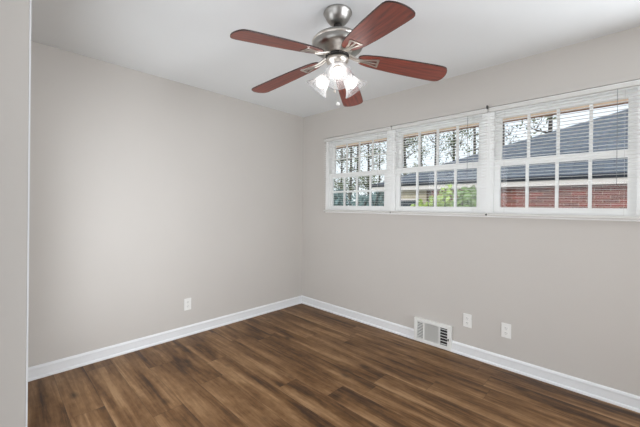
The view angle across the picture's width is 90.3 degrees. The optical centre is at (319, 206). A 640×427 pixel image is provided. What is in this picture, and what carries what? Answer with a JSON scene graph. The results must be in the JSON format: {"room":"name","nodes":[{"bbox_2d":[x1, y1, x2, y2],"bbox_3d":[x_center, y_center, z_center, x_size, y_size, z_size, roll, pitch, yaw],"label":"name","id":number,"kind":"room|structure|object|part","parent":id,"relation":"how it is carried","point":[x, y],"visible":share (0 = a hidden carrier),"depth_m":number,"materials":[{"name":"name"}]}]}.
{"room":"empty bedroom","nodes":[
{"label":"empty bedroom","id":0,"kind":"room"},
{"bbox_2d":[0,0,29,426],"bbox_3d":[-1.564,0.039,1.538,1.790,2.440,0.120,1,0,44],"label":"wall","id":1,"kind":"structure","parent":0,"point":[14,14],"depth_m":0.94,"materials":[{"name":"beige paint"}]},
{"bbox_2d":[26,0,31,426],"bbox_3d":[-0.889,0.046,0.970,0.030,2.440,0.004,1,0,44],"label":"trim","id":2,"kind":"structure","parent":1,"relation":"attached to","point":[30,0],"depth_m":0.96,"materials":[{"name":"white paint"}]},
{"bbox_2d":[28,41,303,366],"bbox_3d":[-2.028,0.033,2.453,0.150,2.440,5.380,1,0,44],"label":"wall","id":3,"kind":"structure","parent":0,"point":[149,194],"depth_m":2.84,"materials":[{"name":"beige paint"}]},
{"bbox_2d":[28,295,301,381],"bbox_3d":[-1.201,1.213,3.197,0.022,0.095,2.784,1,0,44],"label":"baseboard","id":4,"kind":"structure","parent":3,"relation":"attached to","point":[39,371],"depth_m":2.83,"materials":[{"name":"white paint"}]},
{"bbox_2d":[184,298,190,310],"bbox_3d":[-1.291,0.956,3.110,0.009,0.115,0.070,1,0,44],"label":"wall outlet","id":5,"kind":"object","parent":3,"relation":"attached to","point":[187,302],"visible":1,"depth_m":3.10,"materials":[{"name":"white plastic"}]},
{"bbox_2d":[27,303,639,426],"bbox_3d":[0.112,1.353,0.366,6.150,0.150,5.380,1,0,44],"label":"floor","id":6,"kind":"structure","parent":0,"point":[299,365],"depth_m":2.25,"materials":[{"name":"brown wood"}]},
{"bbox_2d":[31,0,639,117],"bbox_3d":[0.140,-1.237,0.363,6.150,0.150,5.380,1,0,44],"label":"ceiling","id":7,"kind":"structure","parent":0,"point":[188,42],"depth_m":2.16,"materials":[{"name":"paint"}]},
{"bbox_2d":[230,0,446,106],"bbox_3d":[0.069,-0.884,1.898,1.269,0.562,1.251,1,0,44],"label":"ceiling fan","id":8,"kind":"object","parent":7,"relation":"hanging from","point":[336,44],"visible":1,"depth_m":1.84,"materials":[{"name":"brown wood"}]},
{"bbox_3d":[-0.202,-0.848,1.661,0.532,0.095,0.153,1,0,-39],"label":"blade","id":9,"kind":"part","parent":8,"relation":"part of","materials":[{"name":"brown wood"}]},
{"bbox_3d":[-0.228,-0.849,2.123,0.532,0.095,0.153,1,0,33],"label":"blade","id":10,"kind":"part","parent":8,"relation":"part of","materials":[{"name":"brown wood"}]},
{"bbox_3d":[0.013,-0.762,1.960,0.070,0.069,0.060,1,0,44],"label":"bulb","id":11,"kind":"part","parent":8,"relation":"part of","materials":[{"name":"white glass"}]},
{"bbox_2d":[323,69,330,79],"bbox_3d":[0.051,-0.806,1.936,0.073,0.074,0.053,1,0,44],"label":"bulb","id":12,"kind":"object","parent":8,"relation":"attached to","point":[327,74],"depth_m":1.92,"materials":[{"name":"white glass"}]},
{"bbox_3d":[0.103,-0.761,1.804,0.064,0.069,0.064,1,0,44],"label":"bulb","id":13,"kind":"part","parent":8,"relation":"part of","materials":[{"name":"white glass"}]},
{"bbox_3d":[0.103,-0.740,1.773,0.144,0.148,0.145,1,0,44],"label":"lamp shade","id":14,"kind":"part","parent":8,"relation":"part of","materials":[{"name":"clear glass"}]},
{"bbox_2d":[342,69,350,79],"bbox_3d":[0.154,-0.805,1.936,0.053,0.074,0.073,1,0,44],"label":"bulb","id":15,"kind":"object","parent":8,"relation":"attached to","point":[346,75],"depth_m":1.92,"materials":[{"name":"white glass"}]},
{"bbox_3d":[0.204,-0.844,2.290,0.153,0.095,0.532,1,0,15],"label":"blade","id":16,"kind":"part","parent":8,"relation":"part of","materials":[{"name":"brown wood"}]},
{"bbox_3d":[0.192,-0.760,1.960,0.060,0.069,0.069,1,0,44],"label":"bulb","id":17,"kind":"part","parent":8,"relation":"part of","materials":[{"name":"white glass"}]},
{"bbox_3d":[0.247,-0.848,1.538,0.153,0.095,0.532,1,-1,-21],"label":"blade","id":18,"kind":"part","parent":8,"relation":"part of","materials":[{"name":"brown wood"}]},
{"bbox_3d":[0.496,-0.841,1.931,0.532,0.095,0.153,1,0,-3],"label":"blade","id":19,"kind":"part","parent":8,"relation":"part of","materials":[{"name":"brown wood"}]},
{"bbox_2d":[302,26,639,395],"bbox_3d":[1.958,0.075,2.147,6.000,2.440,0.090,1,0,44],"label":"wall","id":20,"kind":"structure","parent":0,"point":[568,291],"depth_m":2.58,"materials":[{"name":"beige paint"}]},
{"bbox_2d":[325,127,390,213],"bbox_3d":[0.432,-0.372,3.622,0.915,0.901,0.098,1,0,44],"label":"window","id":21,"kind":"structure","parent":20,"relation":"in","point":[330,176],"depth_m":3.61,"materials":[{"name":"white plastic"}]},
{"bbox_2d":[323,126,391,212],"bbox_3d":[0.385,-0.377,3.557,0.937,0.888,0.042,1,0,44],"label":"mini blind","id":22,"kind":"object","parent":21,"relation":"attached to","point":[390,127],"visible":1,"depth_m":3.52,"materials":[{"name":"paint"}]},
{"bbox_3d":[0.384,0.056,3.562,0.936,0.022,0.025,1,0,44],"label":"rail","id":23,"kind":"part","parent":22,"relation":"part of","materials":[{"name":"paint"}]},
{"bbox_3d":[0.421,-0.176,3.614,0.817,0.429,0.030,1,0,44],"label":"sash","id":24,"kind":"part","parent":21,"relation":"part of","materials":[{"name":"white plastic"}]},
{"bbox_3d":[0.452,-0.564,3.641,0.817,0.426,0.030,1,0,44],"label":"sash","id":25,"kind":"part","parent":21,"relation":"part of","materials":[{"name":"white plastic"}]},
{"bbox_2d":[414,317,451,350],"bbox_3d":[1.035,1.171,2.938,0.352,0.216,0.043,1,0,44],"label":"air vent","id":26,"kind":"object","parent":20,"relation":"in","point":[433,333],"visible":1,"depth_m":2.93,"materials":[{"name":"metal"}]},
{"bbox_2d":[390,109,487,216],"bbox_3d":[1.089,-0.364,2.985,0.914,0.901,0.098,1,0,44],"label":"window","id":27,"kind":"structure","parent":20,"relation":"in","point":[481,205],"depth_m":2.96,"materials":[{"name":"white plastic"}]},
{"bbox_3d":[1.079,-0.169,2.976,0.817,0.429,0.030,1,0,44],"label":"sash","id":28,"kind":"part","parent":27,"relation":"part of","materials":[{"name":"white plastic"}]},
{"bbox_2d":[391,105,487,215],"bbox_3d":[1.047,-0.377,2.915,0.893,0.904,0.042,1,0,44],"label":"mini blind","id":29,"kind":"object","parent":27,"relation":"attached to","point":[484,111],"visible":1,"depth_m":2.86,"materials":[{"name":"paint"}]},
{"bbox_3d":[1.046,0.064,2.921,0.892,0.022,0.025,1,0,44],"label":"rail","id":30,"kind":"part","parent":29,"relation":"part of","materials":[{"name":"paint"}]},
{"bbox_3d":[1.110,-0.556,3.003,0.817,0.426,0.030,1,0,44],"label":"sash","id":31,"kind":"part","parent":27,"relation":"part of","materials":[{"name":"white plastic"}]},
{"bbox_2d":[463,313,471,327],"bbox_3d":[1.267,0.983,2.740,0.070,0.115,0.009,1,0,44],"label":"wall outlet","id":32,"kind":"object","parent":20,"relation":"attached to","point":[467,318],"visible":1,"depth_m":2.74,"materials":[{"name":"white plastic"}]},
{"bbox_2d":[302,296,639,412],"bbox_3d":[1.619,1.244,2.387,5.200,0.095,0.022,1,0,44],"label":"baseboard","id":33,"kind":"structure","parent":20,"relation":"attached to","point":[626,400],"depth_m":2.48,"materials":[{"name":"white paint"}]},
{"bbox_2d":[323,74,639,138],"bbox_3d":[1.450,-0.829,2.575,3.940,0.031,0.014,1,0,44],"label":"trim","id":34,"kind":"structure","parent":20,"relation":"attached to","point":[637,76],"depth_m":2.53,"materials":[{"name":"beige paint"}]},
{"bbox_2d":[336,99,627,148],"bbox_3d":[1.856,-0.856,2.606,6.800,0.141,0.415,1,0,44],"label":"eave","id":35,"kind":"object","parent":20,"relation":"attached to","point":[470,125],"visible":0.04,"depth_m":2.85},
{"bbox_2d":[501,322,510,338],"bbox_3d":[1.480,0.989,2.533,0.070,0.115,0.009,1,0,44],"label":"wall outlet","id":36,"kind":"object","parent":20,"relation":"attached to","point":[505,328],"visible":1,"depth_m":2.53,"materials":[{"name":"white plastic"}]},
{"bbox_2d":[487,79,639,221],"bbox_3d":[1.749,-0.357,2.346,0.924,0.901,0.098,1,0,44],"label":"window","id":37,"kind":"structure","parent":20,"relation":"in","point":[493,184],"depth_m":2.31,"materials":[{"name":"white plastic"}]},
{"bbox_2d":[488,80,639,219],"bbox_3d":[1.702,-0.355,2.279,0.918,0.874,0.042,1,0,44],"label":"mini blind","id":38,"kind":"object","parent":37,"relation":"attached to","point":[633,83],"visible":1,"depth_m":2.23,"materials":[{"name":"paint"}]},
{"bbox_3d":[1.703,0.071,2.285,0.918,0.022,0.025,1,0,44],"label":"rail","id":39,"kind":"part","parent":38,"relation":"part of","materials":[{"name":"paint"}]},
{"bbox_3d":[1.738,-0.161,2.338,0.829,0.429,0.030,1,0,44],"label":"sash","id":40,"kind":"part","parent":37,"relation":"part of","materials":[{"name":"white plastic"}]},
{"bbox_3d":[1.768,-0.548,2.365,0.829,0.426,0.030,1,0,44],"label":"sash","id":41,"kind":"part","parent":37,"relation":"part of","materials":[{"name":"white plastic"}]},
{"label":"outside","id":42,"kind":"structure","parent":0,"visible":0},
{"bbox_3d":[17.104,2.116,36.477,100.000,0.300,69.500,1,0,44],"label":"ground","id":43,"kind":"structure","parent":42,"visible":0},
{"bbox_2d":[334,188,347,205],"bbox_3d":[0.902,0.454,17.437,1.935,3.053,1.657,1,0,44],"label":"evergreen shrub","id":44,"kind":"object","parent":43,"relation":"on","point":[338,196],"visible":0.19,"depth_m":17.24,"materials":[{"name":"green plant"}]},
{"bbox_2d":[334,147,353,193],"bbox_3d":[2.242,-3.526,36.974,3.544,10.673,3.496,1,0,-21],"label":"tree","id":45,"kind":"object","parent":43,"relation":"on","point":[341,155],"visible":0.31,"depth_m":36.95,"materials":[{"name":"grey plant"}]},
{"bbox_2d":[334,147,368,204],"bbox_3d":[2.659,-4.189,28.326,3.740,12.024,3.947,1,0,22],"label":"tree","id":46,"kind":"object","parent":43,"relation":"on","point":[350,184],"visible":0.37,"depth_m":28.41,"materials":[{"name":"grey plant"}]},
{"bbox_2d":[344,145,369,197],"bbox_3d":[5.014,-6.476,43.581,3.560,16.613,3.845,1,0,32],"label":"tree","id":47,"kind":"object","parent":43,"relation":"on","point":[357,154],"visible":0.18,"depth_m":43.53,"materials":[{"name":"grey plant"}]},
{"bbox_2d":[349,192,379,205],"bbox_3d":[2.499,0.573,16.283,2.168,2.722,1.748,1,0,44],"label":"evergreen shrub","id":48,"kind":"object","parent":43,"relation":"on","point":[361,198],"visible":0.16,"depth_m":16.23,"materials":[{"name":"green plant"}]},
{"bbox_2d":[358,142,386,195],"bbox_3d":[5.067,-3.659,34.561,3.598,11.003,3.618,1,0,-40],"label":"tree","id":49,"kind":"object","parent":43,"relation":"on","point":[369,157],"visible":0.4,"depth_m":34.21,"materials":[{"name":"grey plant"}]},
{"bbox_2d":[367,141,385,183],"bbox_3d":[7.674,-4.358,42.372,4.082,12.434,3.868,1,0,0],"label":"tree","id":50,"kind":"object","parent":43,"relation":"on","point":[379,181],"visible":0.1,"depth_m":42.24,"materials":[{"name":"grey plant"}]},
{"bbox_2d":[372,192,383,205],"bbox_3d":[3.455,0.273,18.805,2.000,3.411,1.695,1,0,3],"label":"evergreen shrub","id":51,"kind":"object","parent":43,"relation":"on","point":[381,194],"visible":0.07,"depth_m":18.43,"materials":[{"name":"green plant"}]},
{"bbox_2d":[401,135,425,175],"bbox_3d":[8.111,-3.786,29.970,3.706,11.333,3.726,1,0,28],"label":"tree","id":52,"kind":"object","parent":43,"relation":"on","point":[408,141],"visible":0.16,"depth_m":29.33,"materials":[{"name":"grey plant"}]},
{"bbox_2d":[411,199,423,206],"bbox_3d":[2.250,0.830,7.378,0.732,2.034,0.647,1,0,44],"label":"bush","id":53,"kind":"object","parent":43,"relation":"on","point":[420,200],"visible":0.02,"depth_m":7.42,"materials":[{"name":"green plant"}]},
{"bbox_2d":[416,137,430,165],"bbox_3d":[11.406,-4.516,36.301,3.995,12.844,4.216,1,0,-23],"label":"tree","id":54,"kind":"object","parent":43,"relation":"on","point":[421,137],"visible":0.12,"depth_m":35.97,"materials":[{"name":"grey plant"}]},
{"bbox_2d":[424,132,450,164],"bbox_3d":[9.370,-4.580,25.576,2.869,12.955,3.128,1,0,-30],"label":"tree","id":55,"kind":"object","parent":43,"relation":"on","point":[443,132],"visible":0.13,"depth_m":25.55,"materials":[{"name":"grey plant"}]},
{"bbox_2d":[424,183,453,206],"bbox_3d":[3.120,0.629,8.059,0.951,2.453,1.001,1,0,5],"label":"bush","id":56,"kind":"object","parent":43,"relation":"on","point":[441,203],"visible":0.06,"depth_m":8.13,"materials":[{"name":"green plant"}]},
{"bbox_2d":[440,128,471,163],"bbox_3d":[13.210,-3.898,30.577,3.825,11.663,3.812,1,0,5],"label":"tree","id":57,"kind":"object","parent":43,"relation":"on","point":[464,130],"visible":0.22,"depth_m":30.12,"materials":[{"name":"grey plant"}]},
{"bbox_2d":[451,185,476,206],"bbox_3d":[3.112,0.696,6.549,1.050,2.324,0.929,1,0,-35],"label":"bush","id":58,"kind":"object","parent":43,"relation":"on","point":[470,200],"visible":0.06,"depth_m":6.42,"materials":[{"name":"green plant"}]},
{"bbox_2d":[459,127,478,157],"bbox_3d":[12.790,-4.694,26.056,4.351,13.253,4.123,1,0,-45],"label":"tree","id":59,"kind":"object","parent":43,"relation":"on","point":[475,133],"visible":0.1,"depth_m":25.86,"materials":[{"name":"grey plant"}]},
{"bbox_2d":[372,109,627,208],"bbox_3d":[12.326,-0.670,8.337,17.740,5.236,12.600,1,0,44],"label":"house","id":60,"kind":"structure","parent":43,"relation":"on","point":[576,198],"depth_m":7.58,"materials":[{"name":"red brick"}]},
{"bbox_3d":[2.666,0.224,9.489,0.600,0.800,0.020,1,0,44],"label":"pane","id":61,"kind":"part","parent":60,"relation":"part of","materials":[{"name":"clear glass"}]},
{"bbox_3d":[3.099,0.694,9.072,0.130,2.310,0.070,1,0,44],"label":"corner post","id":62,"kind":"part","parent":60,"relation":"part of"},
{"bbox_2d":[503,124,522,144],"bbox_3d":[16.255,-4.739,28.034,3.107,13.412,2.871,1,0,-37],"label":"tree","id":63,"kind":"object","parent":43,"relation":"on","point":[504,130],"visible":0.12,"depth_m":27.94,"materials":[{"name":"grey plant"}]},
{"bbox_2d":[516,115,556,137],"bbox_3d":[14.842,-4.033,20.162,3.921,11.993,3.957,1,0,-19],"label":"tree","id":64,"kind":"object","parent":43,"relation":"on","point":[549,118],"visible":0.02,"depth_m":20.55,"materials":[{"name":"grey plant"}]}
]}

